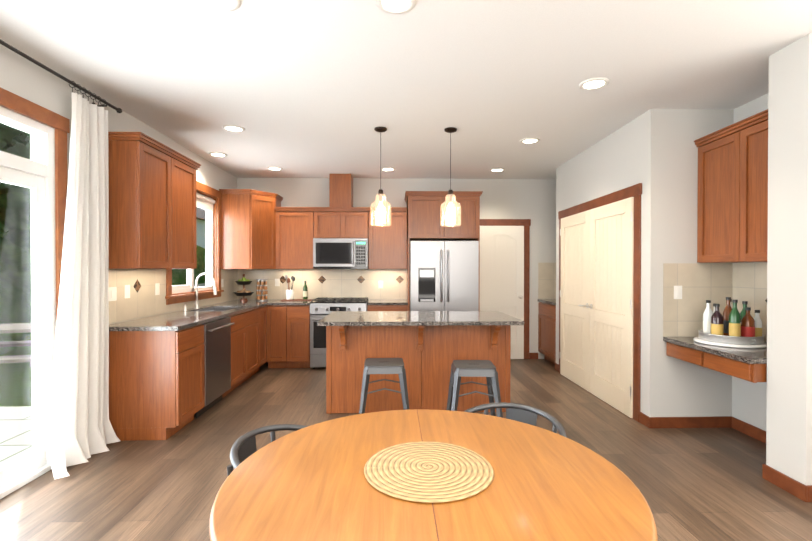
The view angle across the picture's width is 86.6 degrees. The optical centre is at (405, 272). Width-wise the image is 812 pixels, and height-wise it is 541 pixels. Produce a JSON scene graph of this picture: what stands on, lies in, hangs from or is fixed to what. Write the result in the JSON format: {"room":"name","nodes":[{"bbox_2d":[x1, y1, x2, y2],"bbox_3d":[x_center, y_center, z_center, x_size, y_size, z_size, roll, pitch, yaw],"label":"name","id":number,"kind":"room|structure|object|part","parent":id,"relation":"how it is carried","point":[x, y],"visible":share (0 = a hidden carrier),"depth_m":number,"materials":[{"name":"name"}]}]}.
{"room":"kitchen","nodes":[
{"label":"kitchen","id":0,"kind":"room"},
{"bbox_2d":[0,359,811,540],"bbox_3d":[0.291,1.373,2.492,5.710,0.060,8.400,0,0,-1],"label":"floor","id":1,"kind":"structure","parent":0,"point":[701,484],"depth_m":2.89,"materials":[{"name":"brown wood"}]},
{"bbox_2d":[109,324,204,440],"bbox_3d":[-2.127,0.895,3.666,0.624,0.875,0.480,0,0,-1],"label":"base cabinet","id":2,"kind":"object","parent":1,"relation":"on","point":[156,379],"depth_m":3.43,"materials":[{"name":"brown wood"}]},
{"bbox_2d":[109,312,236,331],"bbox_3d":[-2.129,0.436,4.013,0.640,0.036,1.240,0,0,-1],"label":"countertop","id":3,"kind":"structure","parent":2,"relation":"on","point":[172,321],"depth_m":3.72,"materials":[{"name":"grey stone"}]},
{"bbox_2d":[194,273,216,308],"bbox_3d":[-2.313,0.205,4.978,0.261,0.412,0.095,0,0,-1],"label":"faucet","id":4,"kind":"object","parent":3,"relation":"on","point":[196,302],"visible":1,"depth_m":4.99,"materials":[{"name":"silver metal"}]},
{"bbox_2d":[196,317,234,417],"bbox_3d":[-2.097,0.893,4.222,0.644,0.867,0.618,0,0,-1],"label":"dishwasher","id":5,"kind":"object","parent":1,"relation":"on","point":[217,359],"visible":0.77,"depth_m":4.18,"materials":[{"name":"silver metal"}]},
{"bbox_2d":[222,324,260,397],"bbox_3d":[-2.162,0.992,5.016,0.624,0.660,0.960,0,0,-1],"label":"base cabinet","id":6,"kind":"object","parent":1,"relation":"on","point":[246,342],"depth_m":4.99,"materials":[{"name":"brown wood"}]},
{"bbox_2d":[245,308,266,365],"bbox_3d":[-2.178,0.880,5.630,0.624,0.875,0.390,0,0,-1],"label":"base cabinet","id":7,"kind":"object","parent":1,"relation":"on","point":[261,312],"depth_m":5.68,"materials":[{"name":"brown wood"}]},
{"bbox_2d":[205,300,276,307],"bbox_3d":[-2.179,0.422,5.920,0.640,0.036,1.096,0,0,-1],"label":"countertop","id":8,"kind":"structure","parent":7,"relation":"on","point":[235,303],"depth_m":5.55,"materials":[{"name":"grey stone"}]},
{"bbox_2d":[233,274,253,300],"bbox_3d":[-2.321,0.207,6.197,0.288,0.388,0.284,0,0,-1],"label":"fruit basket","id":9,"kind":"object","parent":8,"relation":"on","point":[243,281],"visible":1,"depth_m":6.14,"materials":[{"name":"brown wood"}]},
{"bbox_2d":[256,279,267,300],"bbox_3d":[-2.071,0.245,6.233,0.170,0.310,0.170,0,0,-1],"label":"spice rack","id":10,"kind":"object","parent":8,"relation":"on","point":[261,293],"visible":1,"depth_m":6.19,"materials":[{"name":"silver metal"}]},
{"bbox_2d":[227,424,307,475],"bbox_3d":[-0.396,0.979,1.586,0.473,0.740,0.503,0,0,-1],"label":"chair","id":11,"kind":"object","parent":1,"relation":"on","point":[243,448],"visible":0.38,"depth_m":1.64,"materials":[{"name":"grey metal"}]},
{"bbox_2d":[267,307,289,367],"bbox_3d":[-1.727,0.876,6.163,0.335,0.875,0.636,0,0,-1],"label":"base cabinet","id":12,"kind":"object","parent":1,"relation":"on","point":[288,334],"depth_m":5.85,"materials":[{"name":"brown wood"}]},
{"bbox_2d":[266,300,310,306],"bbox_3d":[-1.586,0.420,6.158,0.550,0.036,0.650,0,0,-1],"label":"countertop","id":13,"kind":"structure","parent":12,"relation":"on","point":[278,303],"depth_m":5.86,"materials":[{"name":"grey stone"}]},
{"bbox_2d":[280,299,312,300],"bbox_3d":[-1.573,0.394,6.297,0.440,0.011,0.220,0,0,-1],"label":"cutting board","id":14,"kind":"object","parent":13,"relation":"on","point":[297,300],"visible":0.79,"depth_m":6.19,"materials":[{"name":"brown wood"}]},
{"bbox_2d":[285,275,294,299],"bbox_3d":[-1.683,0.204,6.290,0.150,0.366,0.133,0,0,-1],"label":"utensil crock","id":15,"kind":"object","parent":14,"relation":"on","point":[289,294],"visible":1,"depth_m":6.25,"materials":[{"name":"white ceramic"}]},
{"bbox_2d":[303,281,307,298],"bbox_3d":[-1.463,0.252,6.309,0.069,0.270,0.069,0,0,-1],"label":"oil bottle","id":16,"kind":"object","parent":14,"relation":"on","point":[305,292],"visible":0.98,"depth_m":6.29,"materials":[{"name":"green glass"}]},
{"bbox_2d":[290,307,309,367],"bbox_3d":[-1.493,0.876,6.170,0.376,0.875,0.636,0,0,-1],"label":"base cabinet","id":17,"kind":"object","parent":1,"relation":"on","point":[299,316],"depth_m":5.86,"materials":[{"name":"brown wood"}]},
{"bbox_2d":[310,297,368,368],"bbox_3d":[-0.918,0.841,6.138,0.764,0.946,0.715,0,0,-1],"label":"range","id":18,"kind":"object","parent":1,"relation":"on","point":[320,308],"visible":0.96,"depth_m":5.84,"materials":[{"name":"silver metal"}]},
{"bbox_2d":[359,358,409,413],"bbox_3d":[-0.170,1.028,3.498,0.462,0.616,0.462,0,0,-1],"label":"stool","id":19,"kind":"object","parent":1,"relation":"on","point":[383,365],"visible":0.79,"depth_m":3.34,"materials":[{"name":"grey metal"}]},
{"bbox_2d":[367,307,407,310],"bbox_3d":[-0.248,0.876,6.202,0.554,0.875,0.636,0,0,-1],"label":"base cabinet","id":20,"kind":"object","parent":1,"relation":"on","point":[368,308],"depth_m":5.88,"materials":[{"name":"brown wood"}]},
{"bbox_2d":[367,299,407,306],"bbox_3d":[-0.249,0.420,6.192,0.556,0.036,0.650,0,0,-1],"label":"countertop","id":21,"kind":"structure","parent":20,"relation":"on","point":[373,302],"depth_m":5.89,"materials":[{"name":"grey stone"}]},
{"bbox_2d":[326,327,510,413],"bbox_3d":[0.126,0.895,4.255,1.750,0.865,0.772,0,0,-1],"label":"kitchen island","id":22,"kind":"object","parent":1,"relation":"on","point":[428,347],"depth_m":4.09,"materials":[{"name":"brown wood"}]},
{"bbox_2d":[317,311,523,326],"bbox_3d":[0.131,0.441,4.256,1.820,0.036,0.950,0,0,-1],"label":"island countertop","id":23,"kind":"structure","parent":22,"relation":"on","point":[335,318],"depth_m":4.02,"materials":[{"name":"grey stone"}]},
{"bbox_2d":[209,409,657,540],"bbox_3d":[0.067,0.976,1.302,1.200,0.748,1.200,0,0,-1],"label":"dining table","id":24,"kind":"object","parent":1,"relation":"on","point":[310,483],"visible":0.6,"depth_m":1.18,"materials":[{"name":"brown wood"}]},
{"bbox_2d":[364,442,493,502],"bbox_3d":[0.071,0.597,1.320,0.394,0.009,0.394,0,0,-1],"label":"placemat","id":25,"kind":"object","parent":24,"relation":"on","point":[431,472],"visible":0.96,"depth_m":1.28,"materials":[{"name":"beige wicker"}]},
{"bbox_2d":[410,241,478,310],"bbox_3d":[0.525,0.440,6.131,0.921,1.748,0.763,0,0,-1],"label":"refrigerator","id":26,"kind":"object","parent":1,"relation":"on","point":[444,275],"visible":0.6,"depth_m":5.81,"materials":[{"name":"silver metal"}]},
{"bbox_2d":[446,360,502,417],"bbox_3d":[0.542,1.028,3.416,0.447,0.616,0.447,0,0,2],"label":"stool","id":27,"kind":"object","parent":1,"relation":"on","point":[474,368],"visible":0.75,"depth_m":3.26,"materials":[{"name":"grey metal"}]},
{"bbox_2d":[464,402,566,437],"bbox_3d":[0.419,0.978,1.817,0.566,0.740,0.566,0,0,-1],"label":"chair","id":28,"kind":"object","parent":1,"relation":"on","point":[523,413],"visible":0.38,"depth_m":1.98,"materials":[{"name":"grey metal"}]},
{"bbox_2d":[538,299,555,364],"bbox_3d":[2.338,0.857,6.232,0.620,0.912,0.715,0,0,-1],"label":"base cabinet","id":29,"kind":"object","parent":1,"relation":"on","point":[547,328],"visible":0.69,"depth_m":6.22,"materials":[{"name":"brown wood"}]},
{"bbox_2d":[0,34,811,484],"bbox_3d":[0.293,-0.026,2.406,5.710,2.740,8.550,0,0,-1],"label":"wall","id":30,"kind":"structure","parent":0,"point":[654,152],"depth_m":3.70,"materials":[{"name":"paint"}]},
{"bbox_2d":[0,201,31,331],"bbox_3d":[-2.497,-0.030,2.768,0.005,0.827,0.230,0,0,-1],"label":"tree","id":31,"kind":"object","parent":30,"relation":"attached to","point":[16,306],"depth_m":2.75,"materials":[{"name":"green plant"}]},
{"bbox_2d":[0,349,32,456],"bbox_3d":[-2.497,0.841,2.771,0.005,0.674,0.236,0,0,-1],"label":"door glass","id":32,"kind":"object","parent":30,"relation":"attached to","point":[29,349],"depth_m":2.75,"materials":[{"name":"glass"}]},
{"bbox_2d":[7,123,33,155],"bbox_3d":[-2.498,-0.848,2.801,0.005,0.184,0.196,0,0,-1],"label":"door glass","id":33,"kind":"object","parent":30,"relation":"attached to","point":[8,123],"depth_m":2.81,"materials":[{"name":"glass"}]},
{"bbox_2d":[0,87,69,498],"bbox_3d":[-2.450,0.126,2.077,0.148,2.440,2.040,0,0,-1],"label":"door frame","id":34,"kind":"structure","parent":30,"relation":"attached to","point":[35,173],"depth_m":2.90,"materials":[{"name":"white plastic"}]},
{"bbox_2d":[0,40,121,112],"bbox_3d":[-2.345,-1.308,2.151,0.121,0.067,2.796,0,0,-1],"label":"curtain rod","id":35,"kind":"object","parent":30,"relation":"attached to","point":[27,57],"visible":0.92,"depth_m":2.87,"materials":[{"name":"black metal"}]},
{"bbox_2d":[69,81,105,106],"bbox_3d":[-2.333,-1.301,3.173,0.049,0.085,0.323,0,0,-1],"label":"curtain rings","id":36,"kind":"object","parent":35,"relation":"hanging from","point":[86,95],"visible":0.79,"depth_m":3.17,"materials":[{"name":"black metal"}]},
{"bbox_2d":[45,92,119,478],"bbox_3d":[-2.279,0.035,3.050,0.219,2.585,0.620,0,0,-1],"label":"curtain","id":37,"kind":"object","parent":36,"relation":"hanging from","point":[80,430],"visible":1,"depth_m":3.09,"materials":[{"name":"fabric"}]},
{"bbox_2d":[108,132,200,268],"bbox_3d":[-2.266,-0.574,3.906,0.361,1.073,1.062,0,0,-1],"label":"upper cabinet","id":38,"kind":"object","parent":30,"relation":"attached to","point":[152,203],"visible":0.94,"depth_m":3.58,"materials":[{"name":"brown wood"}]},
{"bbox_2d":[109,269,236,323],"bbox_3d":[-2.471,0.184,4.937,0.014,0.452,3.049,0,0,-1],"label":"tile backsplash","id":39,"kind":"structure","parent":30,"relation":"attached to","point":[136,293],"depth_m":4.05,"materials":[{"name":"tile"}]},
{"bbox_2d":[172,192,214,293],"bbox_3d":[-2.536,-0.376,5.116,0.093,1.196,1.176,0,0,-1],"label":"window","id":40,"kind":"structure","parent":30,"relation":"in","point":[204,202],"depth_m":5.49,"materials":[{"name":"white plastic"}]},
{"bbox_2d":[165,181,223,304],"bbox_3d":[-2.508,-0.381,5.117,0.150,1.410,1.420,0,0,-1],"label":"window frame","id":41,"kind":"structure","parent":30,"relation":"attached to","point":[201,188],"depth_m":5.59,"materials":[{"name":"brown wood"}]},
{"bbox_2d":[197,308,212,311],"bbox_3d":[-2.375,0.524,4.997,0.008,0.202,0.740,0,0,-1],"label":"sink","id":42,"kind":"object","parent":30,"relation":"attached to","point":[199,309],"depth_m":5.04,"materials":[{"name":"silver metal"}]},
{"bbox_2d":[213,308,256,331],"bbox_3d":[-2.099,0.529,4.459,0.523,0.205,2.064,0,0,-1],"label":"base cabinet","id":43,"kind":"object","parent":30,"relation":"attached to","point":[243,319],"depth_m":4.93,"materials":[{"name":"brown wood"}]},
{"bbox_2d":[219,190,286,268],"bbox_3d":[-2.147,-0.573,6.139,0.716,1.037,0.643,0,0,-1],"label":"upper cabinet","id":44,"kind":"object","parent":30,"relation":"attached to","point":[262,230],"depth_m":5.82,"materials":[{"name":"brown wood"}]},
{"bbox_2d":[279,210,314,268],"bbox_3d":[-1.585,-0.479,6.313,0.538,0.847,0.326,0,0,-1],"label":"upper cabinet","id":45,"kind":"object","parent":30,"relation":"attached to","point":[296,227],"depth_m":6.16,"materials":[{"name":"brown wood"}]},
{"bbox_2d":[237,269,406,299],"bbox_3d":[-1.232,0.230,6.487,2.509,0.567,0.014,0,0,-1],"label":"tile backsplash","id":46,"kind":"structure","parent":30,"relation":"attached to","point":[321,283],"depth_m":6.49,"materials":[{"name":"tile"}]},
{"bbox_2d":[315,210,346,237],"bbox_3d":[-1.088,-0.700,6.324,0.449,0.405,0.326,0,0,-1],"label":"upper cabinet","id":47,"kind":"object","parent":30,"relation":"attached to","point":[328,223],"depth_m":6.17,"materials":[{"name":"brown wood"}]},
{"bbox_2d":[313,238,368,268],"bbox_3d":[-0.922,-0.276,6.275,0.768,0.430,0.441,0,0,-1],"label":"over-the-range microwave","id":48,"kind":"object","parent":47,"relation":"attached to","point":[340,253],"visible":1,"depth_m":6.10,"materials":[{"name":"silver metal"}]},
{"bbox_2d":[327,174,354,209],"bbox_3d":[-0.933,-1.181,6.330,0.310,0.484,0.316,0,0,-1],"label":"cover","id":49,"kind":"object","parent":30,"relation":"attached to","point":[340,185],"depth_m":6.17,"materials":[{"name":"brown wood"}]},
{"bbox_2d":[347,210,370,237],"bbox_3d":[-0.760,-0.700,6.333,0.448,0.405,0.326,0,0,-1],"label":"upper cabinet","id":50,"kind":"object","parent":30,"relation":"attached to","point":[358,221],"depth_m":6.18,"materials":[{"name":"brown wood"}]},
{"bbox_2d":[368,210,406,268],"bbox_3d":[-0.254,-0.479,6.348,0.556,0.847,0.326,0,0,-1],"label":"upper cabinet","id":51,"kind":"object","parent":30,"relation":"attached to","point":[387,245],"depth_m":6.20,"materials":[{"name":"brown wood"}]},
{"bbox_2d":[407,194,450,241],"bbox_3d":[0.307,-0.776,6.202,0.552,0.602,0.642,0,0,-1],"label":"upper cabinet","id":52,"kind":"object","parent":30,"relation":"attached to","point":[423,210],"depth_m":5.89,"materials":[{"name":"brown wood"}]},
{"bbox_2d":[447,194,481,240],"bbox_3d":[0.737,-0.776,6.213,0.551,0.602,0.642,0,0,-1],"label":"upper cabinet","id":53,"kind":"object","parent":30,"relation":"attached to","point":[469,230],"depth_m":5.91,"materials":[{"name":"brown wood"}]},
{"bbox_2d":[480,226,523,358],"bbox_3d":[1.447,0.298,6.543,0.706,2.022,0.035,0,0,-1],"label":"back door","id":54,"kind":"structure","parent":30,"relation":"in","point":[501,268],"depth_m":6.53,"materials":[{"name":"beige wood"}]},
{"bbox_2d":[480,219,530,358],"bbox_3d":[1.447,0.248,6.552,0.920,2.130,0.026,0,0,-1],"label":"door frame","id":55,"kind":"structure","parent":30,"relation":"attached to","point":[526,223],"depth_m":6.55,"materials":[{"name":"brown wood"}]},
{"bbox_2d":[538,263,555,298],"bbox_3d":[2.344,0.123,6.227,0.608,0.555,0.717,0,0,-1],"label":"tile backsplash","id":56,"kind":"structure","parent":30,"relation":"attached to","point":[546,280],"depth_m":6.58,"materials":[{"name":"beige tile"}]},
{"bbox_2d":[560,197,633,417],"bbox_3d":[2.029,0.311,4.769,0.096,2.022,1.698,0,0,-1],"label":"pantry door","id":57,"kind":"structure","parent":30,"relation":"in","point":[596,340],"depth_m":4.54,"materials":[{"name":"white wood"}]},
{"bbox_3d":[2.011,0.366,4.769,0.061,0.052,0.321,0,0,-1],"label":"pantry door handle","id":58,"kind":"part","parent":57,"relation":"part of","materials":[{"name":"silver metal"}]},
{"bbox_2d":[558,183,641,421],"bbox_3d":[2.065,0.261,4.771,0.026,2.130,1.890,0,0,-1],"label":"door frame","id":59,"kind":"structure","parent":30,"relation":"attached to","point":[635,191],"depth_m":3.89,"materials":[{"name":"brown wood"}]},
{"bbox_2d":[646,415,731,427],"bbox_3d":[2.449,1.287,3.708,0.714,0.095,0.017,0,0,-1],"label":"baseboard","id":60,"kind":"structure","parent":30,"relation":"attached to","point":[715,421],"depth_m":3.70,"materials":[{"name":"brown wood"}]},
{"bbox_2d":[663,337,766,382],"bbox_3d":[2.531,0.632,3.259,0.608,0.161,0.906,0,0,-1],"label":"built-in desk","id":61,"kind":"object","parent":30,"relation":"attached to","point":[748,364],"visible":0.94,"depth_m":3.08,"materials":[{"name":"wood"}]},
{"bbox_2d":[693,330,766,347],"bbox_3d":[2.544,0.509,3.374,0.480,0.079,0.480,0,0,-1],"label":"tray","id":62,"kind":"object","parent":61,"relation":"on","point":[730,341],"visible":0.83,"depth_m":3.21,"materials":[{"name":"white ceramic"}]},
{"bbox_2d":[703,300,710,332],"bbox_3d":[2.482,0.370,3.486,0.160,0.300,0.077,0,0,-23],"label":"bottle","id":63,"kind":"object","parent":62,"relation":"on","point":[704,314],"depth_m":3.46,"materials":[{"name":"white glass"}]},
{"bbox_2d":[706,302,723,335],"bbox_3d":[2.425,0.381,3.350,0.079,0.280,0.079,0,0,-16],"label":"bottle","id":64,"kind":"object","parent":62,"relation":"on","point":[714,319],"depth_m":3.34,"materials":[{"name":"black glass"}]},
{"bbox_2d":[724,298,745,336],"bbox_3d":[2.487,0.362,3.251,0.071,0.320,0.071,0,0,-16],"label":"bottle","id":65,"kind":"object","parent":62,"relation":"on","point":[731,321],"depth_m":3.26,"materials":[{"name":"green glass"}]},
{"bbox_2d":[663,263,766,341],"bbox_3d":[2.532,0.236,3.257,0.609,0.629,0.907,0,0,-1],"label":"tile backsplash","id":66,"kind":"structure","parent":30,"relation":"attached to","point":[689,289],"depth_m":3.70,"materials":[{"name":"tile"}]},
{"bbox_2d":[694,109,767,262],"bbox_3d":[2.660,-0.606,3.253,0.348,1.048,0.904,0,0,-1],"label":"upper cabinet","id":67,"kind":"object","parent":30,"relation":"attached to","point":[732,215],"visible":0.71,"depth_m":3.30,"materials":[{"name":"brown wood"}]},
{"bbox_2d":[732,417,765,443],"bbox_3d":[2.830,1.290,3.272,0.014,0.095,0.910,0,0,-1],"label":"baseboard","id":68,"kind":"structure","parent":30,"relation":"attached to","point":[750,430],"depth_m":3.52,"materials":[{"name":"brown wood"}]},
{"bbox_2d":[762,464,795,480],"bbox_3d":[2.582,1.293,2.817,0.494,0.095,0.014,0,0,-1],"label":"baseboard","id":69,"kind":"structure","parent":30,"relation":"attached to","point":[769,473],"depth_m":2.74,"materials":[{"name":"brown wood"}]},
{"bbox_2d":[800,483,811,501],"bbox_3d":[2.664,1.296,2.535,0.644,0.095,0.014,0,0,-1],"label":"baseboard","id":70,"kind":"structure","parent":30,"relation":"attached to","point":[805,490],"depth_m":2.52,"materials":[{"name":"brown wood"}]},
{"bbox_2d":[0,0,811,178],"bbox_3d":[0.291,-1.427,2.471,5.710,0.060,8.400,0,0,-1],"label":"ceiling","id":71,"kind":"structure","parent":0,"point":[309,88],"depth_m":2.98,"materials":[{"name":"paint"}]},
{"bbox_2d":[209,152,227,156],"bbox_3d":[-2.234,-1.410,5.146,0.209,0.011,0.209,0,0,-7],"label":"recessed light","id":72,"kind":"object","parent":71,"relation":"in","point":[217,154],"depth_m":5.14,"materials":[{"name":"white paint"}]},
{"bbox_2d":[199,0,240,11],"bbox_3d":[-0.947,-1.388,2.189,0.209,0.011,0.209,0,1,-40],"label":"recessed light","id":73,"kind":"object","parent":71,"relation":"in","point":[220,5],"depth_m":2.23,"materials":[{"name":"white paint"}]},
{"bbox_2d":[222,125,244,131],"bbox_3d":[-1.669,-1.403,4.201,0.209,0.011,0.209,0,0,-25],"label":"recessed light","id":74,"kind":"object","parent":71,"relation":"in","point":[232,128],"depth_m":4.20,"materials":[{"name":"white paint"}]},
{"bbox_2d":[267,167,282,170],"bbox_3d":[-1.772,-1.416,5.859,0.209,0.011,0.209,0,1,-40],"label":"recessed light","id":75,"kind":"object","parent":71,"relation":"in","point":[270,168],"depth_m":5.85,"materials":[{"name":"white paint"}]},
{"bbox_2d":[370,127,390,225],"bbox_3d":[-0.239,-0.937,4.211,0.204,0.944,0.204,0,0,-1],"label":"pendant light","id":76,"kind":"object","parent":71,"relation":"hanging from","point":[381,209],"visible":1,"depth_m":4.17,"materials":[{"name":"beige glass"}]},
{"bbox_2d":[381,167,395,170],"bbox_3d":[-0.233,-1.416,5.898,0.209,0.011,0.209,0,1,-40],"label":"recessed light","id":77,"kind":"object","parent":71,"relation":"in","point":[385,168],"depth_m":5.89,"materials":[{"name":"white paint"}]},
{"bbox_2d":[376,0,415,13],"bbox_3d":[-0.047,-1.388,2.212,0.209,0.011,0.209,0,0,-7],"label":"recessed light","id":78,"kind":"object","parent":71,"relation":"in","point":[396,6],"depth_m":2.24,"materials":[{"name":"white paint"}]},
{"bbox_2d":[440,127,460,226],"bbox_3d":[0.446,-0.937,4.229,0.204,0.944,0.204,0,0,-1],"label":"pendant light","id":79,"kind":"object","parent":71,"relation":"hanging from","point":[449,214],"visible":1,"depth_m":4.19,"materials":[{"name":"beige glass"}]},
{"bbox_2d":[490,168,504,171],"bbox_3d":[1.267,-1.416,5.937,0.209,0.011,0.209,0,0,-25],"label":"recessed light","id":80,"kind":"object","parent":71,"relation":"in","point":[494,169],"depth_m":5.91,"materials":[{"name":"white paint"}]},
{"bbox_2d":[520,138,539,143],"bbox_3d":[1.332,-1.406,4.599,0.209,0.011,0.209,0,1,-40],"label":"recessed light","id":81,"kind":"object","parent":71,"relation":"in","point":[527,140],"depth_m":4.59,"materials":[{"name":"white paint"}]},
{"bbox_2d":[579,77,609,89],"bbox_3d":[1.398,-1.396,3.190,0.209,0.011,0.209,0,0,-7],"label":"recessed light","id":82,"kind":"object","parent":71,"relation":"in","point":[599,82],"depth_m":3.18,"materials":[{"name":"white paint"}]},
{"label":"outside","id":83,"kind":"structure","parent":0,"visible":0},
{"bbox_2d":[0,334,31,406],"bbox_3d":[-24.142,1.436,16.815,42.380,0.200,65.000,0,0,-1],"label":"ground","id":84,"kind":"structure","parent":83,"point":[22,372],"depth_m":5.63,"materials":[{"name":"green plant"}]},
{"bbox_2d":[0,406,31,467],"bbox_3d":[-3.458,1.417,2.245,1.780,0.053,4.400,0,0,-1],"label":"patio","id":85,"kind":"structure","parent":84,"relation":"on","point":[16,438],"depth_m":3.70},
{"bbox_2d":[0,123,205,366],"bbox_3d":[-15.881,-5.467,22.925,13.979,14.268,41.948,0,0,-20],"label":"garden","id":86,"kind":"object","parent":84,"relation":"on","point":[22,239],"depth_m":8.38,"materials":[{"name":"green plant"}]}
]}

